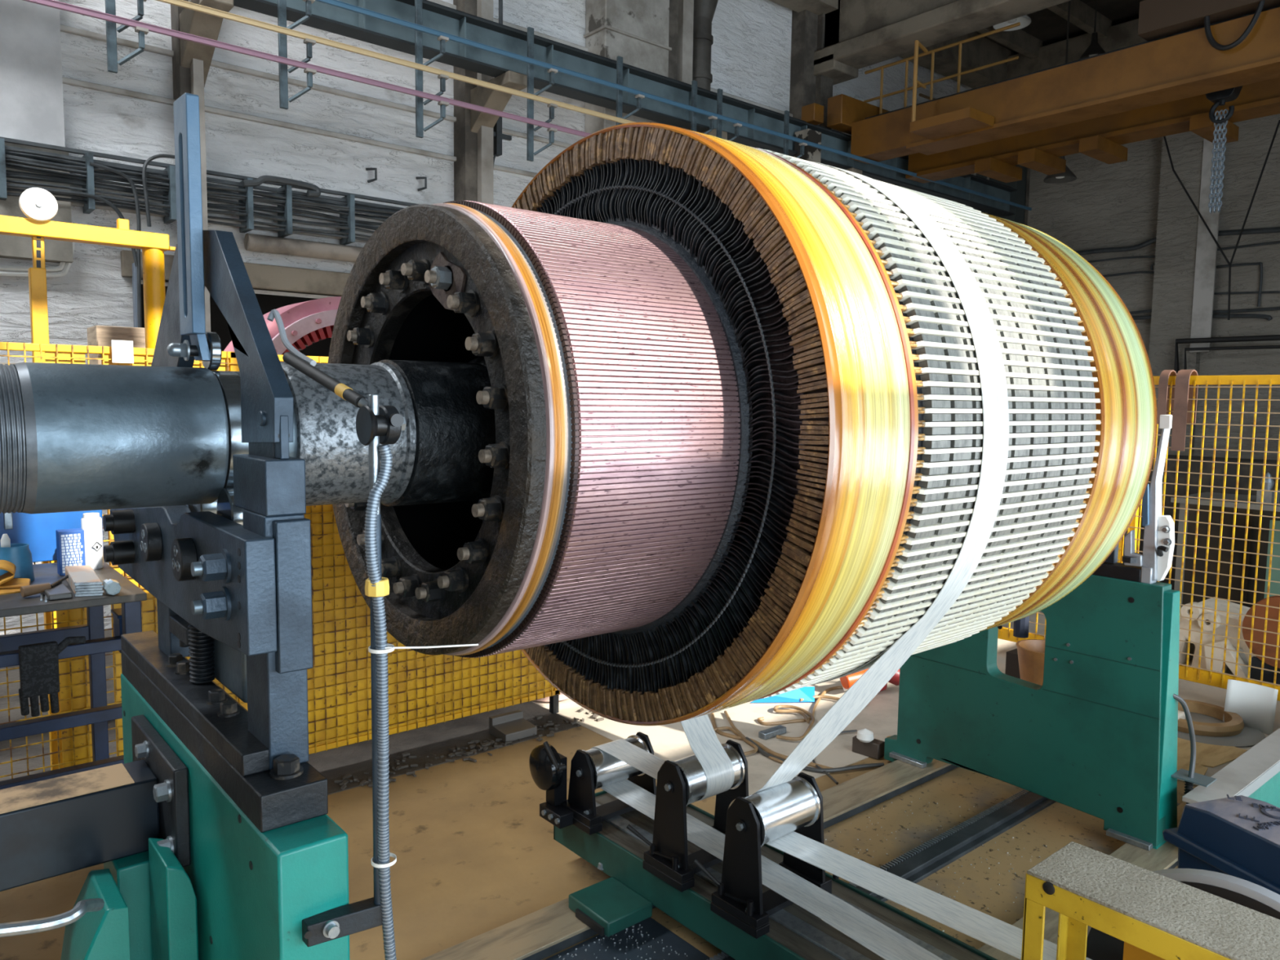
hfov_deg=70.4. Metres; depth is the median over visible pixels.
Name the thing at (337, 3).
rail
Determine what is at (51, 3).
pipe
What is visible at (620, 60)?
hanger
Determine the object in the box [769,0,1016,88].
ceiling
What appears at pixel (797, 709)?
hose
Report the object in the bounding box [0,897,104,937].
pipe
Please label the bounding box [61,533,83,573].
print
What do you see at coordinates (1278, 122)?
sling
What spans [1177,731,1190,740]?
plate
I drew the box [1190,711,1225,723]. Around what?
plate
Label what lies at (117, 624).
table leg
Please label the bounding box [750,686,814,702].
sheet
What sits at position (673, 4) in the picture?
trim
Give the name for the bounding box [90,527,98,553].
print
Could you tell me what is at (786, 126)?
hanger
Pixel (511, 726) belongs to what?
bracket
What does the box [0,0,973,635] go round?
wall
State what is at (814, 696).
hose
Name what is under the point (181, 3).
rail
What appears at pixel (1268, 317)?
pipe
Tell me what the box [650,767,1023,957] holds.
floor
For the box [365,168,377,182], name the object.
wall hook
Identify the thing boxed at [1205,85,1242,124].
hook block
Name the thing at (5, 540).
bottle
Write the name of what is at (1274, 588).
base cabinet
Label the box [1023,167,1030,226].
trim
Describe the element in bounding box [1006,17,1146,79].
ceiling beam
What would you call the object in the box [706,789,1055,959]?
rail
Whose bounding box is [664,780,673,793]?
washer
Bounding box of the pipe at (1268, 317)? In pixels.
[1131,314,1272,320]
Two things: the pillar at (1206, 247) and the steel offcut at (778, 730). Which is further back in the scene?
the pillar at (1206, 247)
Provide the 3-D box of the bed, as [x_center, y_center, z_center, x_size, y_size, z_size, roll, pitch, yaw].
[3.578,1.344,4.750,3.550,0.300,0.134,-3,7,-40]
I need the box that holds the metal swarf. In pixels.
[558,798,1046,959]
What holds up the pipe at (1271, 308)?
attached to the wall at (1114, 205)
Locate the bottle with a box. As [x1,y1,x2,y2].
[0,533,10,547]
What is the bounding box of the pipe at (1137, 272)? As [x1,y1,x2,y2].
[1102,271,1154,277]
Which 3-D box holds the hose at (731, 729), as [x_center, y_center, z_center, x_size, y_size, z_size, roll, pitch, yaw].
[0.443,1.418,4.906,0.296,0.018,0.392,-1,5,-22]
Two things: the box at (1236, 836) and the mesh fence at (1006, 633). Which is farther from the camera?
the mesh fence at (1006, 633)
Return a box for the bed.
[1182,727,1279,808]
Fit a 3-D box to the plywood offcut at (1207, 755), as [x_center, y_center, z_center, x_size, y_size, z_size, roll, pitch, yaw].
[3.014,1.466,4.884,0.509,0.006,0.364,-3,7,-40]
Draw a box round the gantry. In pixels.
[0,187,175,770]
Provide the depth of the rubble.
4.73 m
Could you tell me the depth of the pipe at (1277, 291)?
11.90 m
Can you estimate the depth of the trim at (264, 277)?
7.71 m
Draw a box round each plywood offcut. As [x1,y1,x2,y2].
[1177,737,1247,767]
[1177,755,1208,775]
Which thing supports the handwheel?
attached to the base frame at (613, 904)
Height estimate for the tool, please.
0.036 m
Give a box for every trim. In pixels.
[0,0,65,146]
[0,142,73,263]
[0,629,581,795]
[60,24,571,147]
[62,76,537,177]
[71,201,368,243]
[120,249,349,296]
[170,0,191,100]
[188,0,210,332]
[427,0,973,174]
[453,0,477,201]
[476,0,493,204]
[668,0,678,79]
[677,0,693,84]
[789,9,817,119]
[815,13,833,129]
[976,164,1026,224]
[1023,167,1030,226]
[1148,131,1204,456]
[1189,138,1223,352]
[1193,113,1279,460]
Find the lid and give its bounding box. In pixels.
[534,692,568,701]
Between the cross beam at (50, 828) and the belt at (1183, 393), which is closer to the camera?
the cross beam at (50, 828)
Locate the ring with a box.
[223,296,341,355]
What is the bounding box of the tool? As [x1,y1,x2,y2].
[20,574,68,597]
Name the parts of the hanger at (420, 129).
rail arm, rail arm, rail arm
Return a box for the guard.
[1021,841,1279,959]
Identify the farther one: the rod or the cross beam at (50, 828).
the rod
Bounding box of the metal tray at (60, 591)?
[43,582,72,600]
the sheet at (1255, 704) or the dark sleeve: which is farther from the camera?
the dark sleeve
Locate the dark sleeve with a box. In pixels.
[1013,615,1029,638]
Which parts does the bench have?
rail, rail, rail, rail, leg, leg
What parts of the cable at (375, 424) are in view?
sensor rod, bracket arm, post rod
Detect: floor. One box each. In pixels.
[0,725,1196,959]
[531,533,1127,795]
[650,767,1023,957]
[884,801,1180,949]
[1177,648,1279,786]
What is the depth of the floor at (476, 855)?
3.66 m
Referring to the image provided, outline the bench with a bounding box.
[0,561,146,789]
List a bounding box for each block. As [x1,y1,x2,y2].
[852,728,888,759]
[1177,710,1185,719]
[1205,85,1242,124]
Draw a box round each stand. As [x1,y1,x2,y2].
[102,92,350,959]
[560,731,656,835]
[626,739,748,892]
[693,772,839,938]
[884,414,1216,850]
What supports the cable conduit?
attached to the wall at (751, 46)
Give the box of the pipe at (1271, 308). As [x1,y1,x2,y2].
[1129,306,1279,314]
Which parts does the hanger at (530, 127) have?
rail arm, rail arm, rail arm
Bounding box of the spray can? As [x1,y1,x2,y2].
[80,512,103,569]
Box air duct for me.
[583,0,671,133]
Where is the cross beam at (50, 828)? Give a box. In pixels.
[0,714,191,891]
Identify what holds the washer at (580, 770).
in the stand at (593, 769)
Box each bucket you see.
[0,542,34,582]
[1015,639,1045,685]
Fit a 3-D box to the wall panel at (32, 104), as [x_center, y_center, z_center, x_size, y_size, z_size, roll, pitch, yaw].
[-5.074,-4.182,5.703,2.343,3.703,0.140,-3,7,-40]
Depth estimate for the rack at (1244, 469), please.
8.89 m
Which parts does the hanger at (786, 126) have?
rail arm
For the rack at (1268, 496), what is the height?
1.368 m
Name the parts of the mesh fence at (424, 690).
rail, rail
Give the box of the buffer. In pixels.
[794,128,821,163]
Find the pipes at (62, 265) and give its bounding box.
[0,241,75,277]
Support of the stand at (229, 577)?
on the floor at (476, 855)
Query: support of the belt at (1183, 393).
hanging from the mesh fence at (1186, 672)
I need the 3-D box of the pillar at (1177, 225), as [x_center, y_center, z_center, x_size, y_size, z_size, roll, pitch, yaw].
[7.460,-2.808,12.518,0.250,7.300,0.600,-3,7,-40]
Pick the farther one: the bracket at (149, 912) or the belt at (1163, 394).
the belt at (1163, 394)
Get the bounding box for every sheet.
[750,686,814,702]
[1222,679,1278,734]
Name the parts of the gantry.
post, post, round post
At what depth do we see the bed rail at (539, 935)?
3.16 m
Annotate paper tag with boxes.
[111,339,133,363]
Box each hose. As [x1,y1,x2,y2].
[710,712,832,768]
[713,726,758,755]
[724,710,782,763]
[745,737,884,773]
[756,685,843,725]
[773,704,814,741]
[800,695,839,701]
[812,729,857,784]
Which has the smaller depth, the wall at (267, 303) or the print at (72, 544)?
the print at (72, 544)
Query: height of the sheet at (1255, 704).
0.261 m
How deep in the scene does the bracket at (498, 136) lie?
8.72 m
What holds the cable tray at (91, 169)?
attached to the wall at (751, 46)
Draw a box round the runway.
[179,0,1017,216]
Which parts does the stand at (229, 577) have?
hinged leg, roller plate, rail, plate, hinged leg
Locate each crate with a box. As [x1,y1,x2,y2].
[1004,648,1020,679]
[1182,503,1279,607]
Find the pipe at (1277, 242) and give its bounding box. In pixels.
[1088,240,1279,262]
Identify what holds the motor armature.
on the stand at (229, 577)
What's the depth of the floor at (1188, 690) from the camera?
5.87 m
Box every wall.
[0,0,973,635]
[141,284,331,356]
[1027,136,1162,533]
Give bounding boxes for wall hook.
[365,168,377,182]
[415,177,426,191]
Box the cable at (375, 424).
[266,309,478,959]
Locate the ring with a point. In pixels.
(305, 323)
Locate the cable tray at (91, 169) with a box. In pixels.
[0,136,418,327]
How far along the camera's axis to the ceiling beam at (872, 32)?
10.65 m
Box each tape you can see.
[590,714,942,959]
[753,160,1092,959]
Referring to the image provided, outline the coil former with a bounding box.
[1177,698,1244,737]
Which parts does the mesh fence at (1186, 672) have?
rail, rail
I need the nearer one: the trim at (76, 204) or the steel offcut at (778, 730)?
the steel offcut at (778, 730)
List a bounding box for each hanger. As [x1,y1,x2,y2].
[105,0,148,73]
[277,0,316,109]
[414,0,448,137]
[526,26,557,161]
[616,56,644,125]
[690,80,717,133]
[715,88,742,141]
[783,110,807,158]
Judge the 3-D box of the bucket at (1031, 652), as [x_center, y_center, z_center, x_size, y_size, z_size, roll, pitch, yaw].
[2.282,1.189,5.154,0.400,0.500,0.450,-3,7,-40]
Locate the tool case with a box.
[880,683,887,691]
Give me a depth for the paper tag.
3.74 m
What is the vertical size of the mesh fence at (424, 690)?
2.040 m
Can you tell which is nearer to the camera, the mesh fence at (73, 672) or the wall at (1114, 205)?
the mesh fence at (73, 672)
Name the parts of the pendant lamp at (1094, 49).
lamp shade, rod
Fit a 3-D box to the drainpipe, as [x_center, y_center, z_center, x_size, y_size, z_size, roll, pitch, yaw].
[0.738,-3.454,10.438,0.438,4.769,0.438,-3,7,-40]
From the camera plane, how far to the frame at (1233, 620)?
6.33 m
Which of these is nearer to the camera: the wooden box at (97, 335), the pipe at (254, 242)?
the wooden box at (97, 335)
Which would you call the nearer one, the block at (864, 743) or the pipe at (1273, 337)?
the block at (864, 743)
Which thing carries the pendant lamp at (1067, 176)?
hanging from the ceiling at (1046, 25)
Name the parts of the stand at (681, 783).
clamp lever, plate, plate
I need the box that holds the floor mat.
[545,917,709,959]
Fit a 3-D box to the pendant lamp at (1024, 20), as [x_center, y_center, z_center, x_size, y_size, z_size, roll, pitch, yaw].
[4.611,-6.019,11.203,0.440,0.750,0.440,-3,7,-40]
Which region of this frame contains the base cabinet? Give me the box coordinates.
[1263,518,1279,598]
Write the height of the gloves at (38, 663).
0.237 m
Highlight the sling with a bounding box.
[1163,120,1279,319]
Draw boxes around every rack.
[1136,454,1279,590]
[1170,471,1279,613]
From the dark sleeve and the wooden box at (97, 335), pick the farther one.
the dark sleeve
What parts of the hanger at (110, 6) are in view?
rail arm, rail arm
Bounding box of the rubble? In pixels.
[334,707,604,789]
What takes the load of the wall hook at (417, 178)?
attached to the wall at (751, 46)
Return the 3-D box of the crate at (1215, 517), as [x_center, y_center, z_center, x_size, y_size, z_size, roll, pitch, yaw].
[5.378,0.692,8.282,0.800,1.023,0.542,-3,7,-40]
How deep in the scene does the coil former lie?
5.15 m
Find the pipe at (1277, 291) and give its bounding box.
[1213,290,1279,294]
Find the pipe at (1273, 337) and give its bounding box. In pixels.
[1173,334,1279,373]
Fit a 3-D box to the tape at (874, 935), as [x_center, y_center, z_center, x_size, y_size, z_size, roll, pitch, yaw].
[0.609,0.972,2.723,0.252,1.008,2.345,-3,6,-38]
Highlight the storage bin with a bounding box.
[0,510,103,562]
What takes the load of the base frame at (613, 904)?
on the bed rail at (539, 935)
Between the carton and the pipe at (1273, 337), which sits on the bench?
the carton
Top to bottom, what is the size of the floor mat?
0.006 m
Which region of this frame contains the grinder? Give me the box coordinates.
[839,668,899,690]
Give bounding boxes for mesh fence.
[0,342,247,778]
[277,355,559,754]
[997,535,1124,642]
[1127,374,1279,701]
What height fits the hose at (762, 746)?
0.022 m
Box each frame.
[553,790,997,959]
[1178,596,1255,677]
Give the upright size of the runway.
0.947 m
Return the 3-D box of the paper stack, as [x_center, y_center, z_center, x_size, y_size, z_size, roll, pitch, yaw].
[-1.887,0.340,3.075,0.078,0.045,0.380,-3,6,-37]
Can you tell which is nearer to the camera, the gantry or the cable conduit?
the gantry
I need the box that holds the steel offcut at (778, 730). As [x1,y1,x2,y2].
[758,724,786,739]
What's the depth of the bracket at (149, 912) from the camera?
1.88 m
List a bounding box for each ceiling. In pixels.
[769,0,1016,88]
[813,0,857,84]
[974,0,1144,53]
[977,0,1111,58]
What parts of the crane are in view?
platform railing, walkway railing, trolley rail, trolley frame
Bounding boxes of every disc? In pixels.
[1085,868,1279,959]
[1242,595,1279,684]
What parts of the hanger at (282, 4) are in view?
rail arm, rail arm, rail arm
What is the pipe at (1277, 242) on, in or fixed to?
attached to the wall at (1114, 205)
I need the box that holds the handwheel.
[528,741,573,828]
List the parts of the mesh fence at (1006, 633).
rail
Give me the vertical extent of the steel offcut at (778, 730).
0.035 m
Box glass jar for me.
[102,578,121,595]
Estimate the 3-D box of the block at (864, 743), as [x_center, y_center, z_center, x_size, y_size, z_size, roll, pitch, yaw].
[1.243,1.383,4.794,0.234,0.150,0.137,2,5,13]
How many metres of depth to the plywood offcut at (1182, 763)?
4.66 m
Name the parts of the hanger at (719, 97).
rail arm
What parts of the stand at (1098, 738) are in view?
roller plate, plate, black handle, roller plate, leg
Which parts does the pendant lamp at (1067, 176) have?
lamp shade, rod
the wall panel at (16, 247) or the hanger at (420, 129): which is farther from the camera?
the hanger at (420, 129)
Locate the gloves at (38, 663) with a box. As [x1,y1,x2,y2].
[17,635,85,716]
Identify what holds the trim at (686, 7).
attached to the wall at (751, 46)
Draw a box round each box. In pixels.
[87,324,145,364]
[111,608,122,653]
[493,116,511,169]
[801,102,823,124]
[1162,794,1279,894]
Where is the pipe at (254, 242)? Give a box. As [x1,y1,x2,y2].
[244,233,363,262]
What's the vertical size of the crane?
1.366 m
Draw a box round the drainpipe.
[692,0,718,90]
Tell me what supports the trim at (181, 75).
attached to the wall at (751, 46)
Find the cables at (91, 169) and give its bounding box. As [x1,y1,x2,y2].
[0,136,418,244]
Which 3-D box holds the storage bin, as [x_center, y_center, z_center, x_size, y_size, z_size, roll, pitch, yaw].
[-2.648,0.004,3.258,1.228,0.659,0.110,-3,7,-40]
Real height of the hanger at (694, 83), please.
1.132 m
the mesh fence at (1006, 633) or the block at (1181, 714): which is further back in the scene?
the mesh fence at (1006, 633)
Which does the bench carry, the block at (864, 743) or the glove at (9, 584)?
the glove at (9, 584)
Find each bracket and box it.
[60,837,198,959]
[488,709,537,742]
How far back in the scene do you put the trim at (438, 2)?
9.33 m
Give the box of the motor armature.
[0,122,1156,725]
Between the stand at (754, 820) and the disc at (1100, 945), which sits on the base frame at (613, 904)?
the stand at (754, 820)
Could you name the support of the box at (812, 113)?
on the runway
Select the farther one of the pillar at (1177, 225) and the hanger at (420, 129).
the pillar at (1177, 225)
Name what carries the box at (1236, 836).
on the floor at (476, 855)
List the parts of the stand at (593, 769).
plate, plate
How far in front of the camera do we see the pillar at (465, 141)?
8.56 m
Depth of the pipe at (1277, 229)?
12.75 m
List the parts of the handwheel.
brake lever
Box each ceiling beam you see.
[813,0,1071,69]
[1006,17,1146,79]
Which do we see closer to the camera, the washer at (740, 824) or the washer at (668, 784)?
the washer at (740, 824)
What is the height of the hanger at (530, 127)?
1.132 m
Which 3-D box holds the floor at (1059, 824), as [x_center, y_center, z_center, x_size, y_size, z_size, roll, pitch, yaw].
[1.449,1.567,3.565,2.550,0.006,0.415,-3,7,-40]
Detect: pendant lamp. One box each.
[992,14,1031,31]
[1043,0,1076,183]
[1079,0,1105,59]
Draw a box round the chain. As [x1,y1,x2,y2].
[1208,108,1228,213]
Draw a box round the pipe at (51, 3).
[22,0,591,137]
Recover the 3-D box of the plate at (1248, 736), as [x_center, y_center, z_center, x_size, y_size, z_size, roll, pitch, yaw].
[3.324,1.447,5.107,0.502,0.013,0.262,-3,7,-40]
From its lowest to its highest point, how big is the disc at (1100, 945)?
0.777 m
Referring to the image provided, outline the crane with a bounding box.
[826,0,1279,183]
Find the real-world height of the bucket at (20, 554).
0.126 m
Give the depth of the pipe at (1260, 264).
11.80 m
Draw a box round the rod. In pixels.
[498,0,502,24]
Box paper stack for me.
[65,564,103,596]
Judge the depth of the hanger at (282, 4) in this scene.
6.62 m
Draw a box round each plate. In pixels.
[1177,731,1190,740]
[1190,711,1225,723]
[1195,725,1265,746]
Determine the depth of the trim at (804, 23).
11.50 m
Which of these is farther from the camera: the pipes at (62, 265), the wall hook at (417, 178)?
the wall hook at (417, 178)
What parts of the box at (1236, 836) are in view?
motor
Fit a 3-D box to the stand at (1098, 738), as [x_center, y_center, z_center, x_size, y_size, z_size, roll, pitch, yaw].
[1.806,0.595,4.159,0.269,1.808,1.480,-3,7,-40]
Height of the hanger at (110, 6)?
1.132 m
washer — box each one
[577,767,583,778]
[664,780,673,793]
[736,819,746,832]
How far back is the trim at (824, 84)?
11.58 m
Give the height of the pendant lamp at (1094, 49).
0.891 m
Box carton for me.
[55,528,85,576]
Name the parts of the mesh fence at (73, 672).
sheet panel, rail, sheet panel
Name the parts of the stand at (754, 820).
clamp lever, plate, plate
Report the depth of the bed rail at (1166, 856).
3.61 m
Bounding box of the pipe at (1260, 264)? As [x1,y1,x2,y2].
[1150,262,1262,306]
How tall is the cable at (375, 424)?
1.184 m
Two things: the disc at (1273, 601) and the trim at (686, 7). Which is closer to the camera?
the disc at (1273, 601)
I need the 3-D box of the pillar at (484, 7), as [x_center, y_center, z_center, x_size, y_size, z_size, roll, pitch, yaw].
[-1.545,-2.598,8.740,0.128,7.300,0.300,-3,7,-40]
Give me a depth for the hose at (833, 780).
4.59 m
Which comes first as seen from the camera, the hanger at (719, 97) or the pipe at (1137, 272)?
the hanger at (719, 97)
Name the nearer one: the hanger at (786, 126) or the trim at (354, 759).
the trim at (354, 759)
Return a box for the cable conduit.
[132,262,137,327]
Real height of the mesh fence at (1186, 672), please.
2.050 m
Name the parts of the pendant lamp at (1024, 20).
bulb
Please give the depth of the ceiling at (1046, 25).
12.86 m
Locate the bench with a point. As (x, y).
(131, 596)
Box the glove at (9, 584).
[0,560,30,595]
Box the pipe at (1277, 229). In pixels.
[1075,226,1279,255]
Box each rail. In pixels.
[155,0,635,124]
[315,0,1031,210]
[420,759,959,959]
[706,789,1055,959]
[977,801,1186,959]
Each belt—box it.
[1156,369,1177,424]
[1170,369,1198,451]
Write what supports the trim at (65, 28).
attached to the wall at (751, 46)
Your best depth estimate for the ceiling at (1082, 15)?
12.73 m
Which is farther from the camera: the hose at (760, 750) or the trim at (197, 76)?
the trim at (197, 76)
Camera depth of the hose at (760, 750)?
4.59 m
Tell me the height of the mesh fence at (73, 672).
2.045 m
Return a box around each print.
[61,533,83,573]
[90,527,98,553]
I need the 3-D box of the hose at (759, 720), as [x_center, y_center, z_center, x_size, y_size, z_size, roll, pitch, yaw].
[1.053,1.378,5.527,0.942,0.020,0.255,-4,7,-44]
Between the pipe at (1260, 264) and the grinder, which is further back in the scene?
the pipe at (1260, 264)
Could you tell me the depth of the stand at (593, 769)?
3.48 m
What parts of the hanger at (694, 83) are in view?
rail arm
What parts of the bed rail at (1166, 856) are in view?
rail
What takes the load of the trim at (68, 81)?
attached to the wall at (751, 46)
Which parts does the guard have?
corner post, corner post, panel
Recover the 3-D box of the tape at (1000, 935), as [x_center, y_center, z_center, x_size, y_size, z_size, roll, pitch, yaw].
[0.591,0.077,2.774,0.279,2.165,2.466,-3,7,-40]
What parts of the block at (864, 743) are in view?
knob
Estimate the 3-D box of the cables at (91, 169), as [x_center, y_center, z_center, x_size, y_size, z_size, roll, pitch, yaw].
[-3.856,-2.207,6.853,6.100,0.425,0.240,-3,7,-40]
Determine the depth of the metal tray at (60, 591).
2.90 m
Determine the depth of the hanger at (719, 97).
9.45 m
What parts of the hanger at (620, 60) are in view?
rail arm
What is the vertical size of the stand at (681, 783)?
0.402 m
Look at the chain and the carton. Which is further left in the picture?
the carton

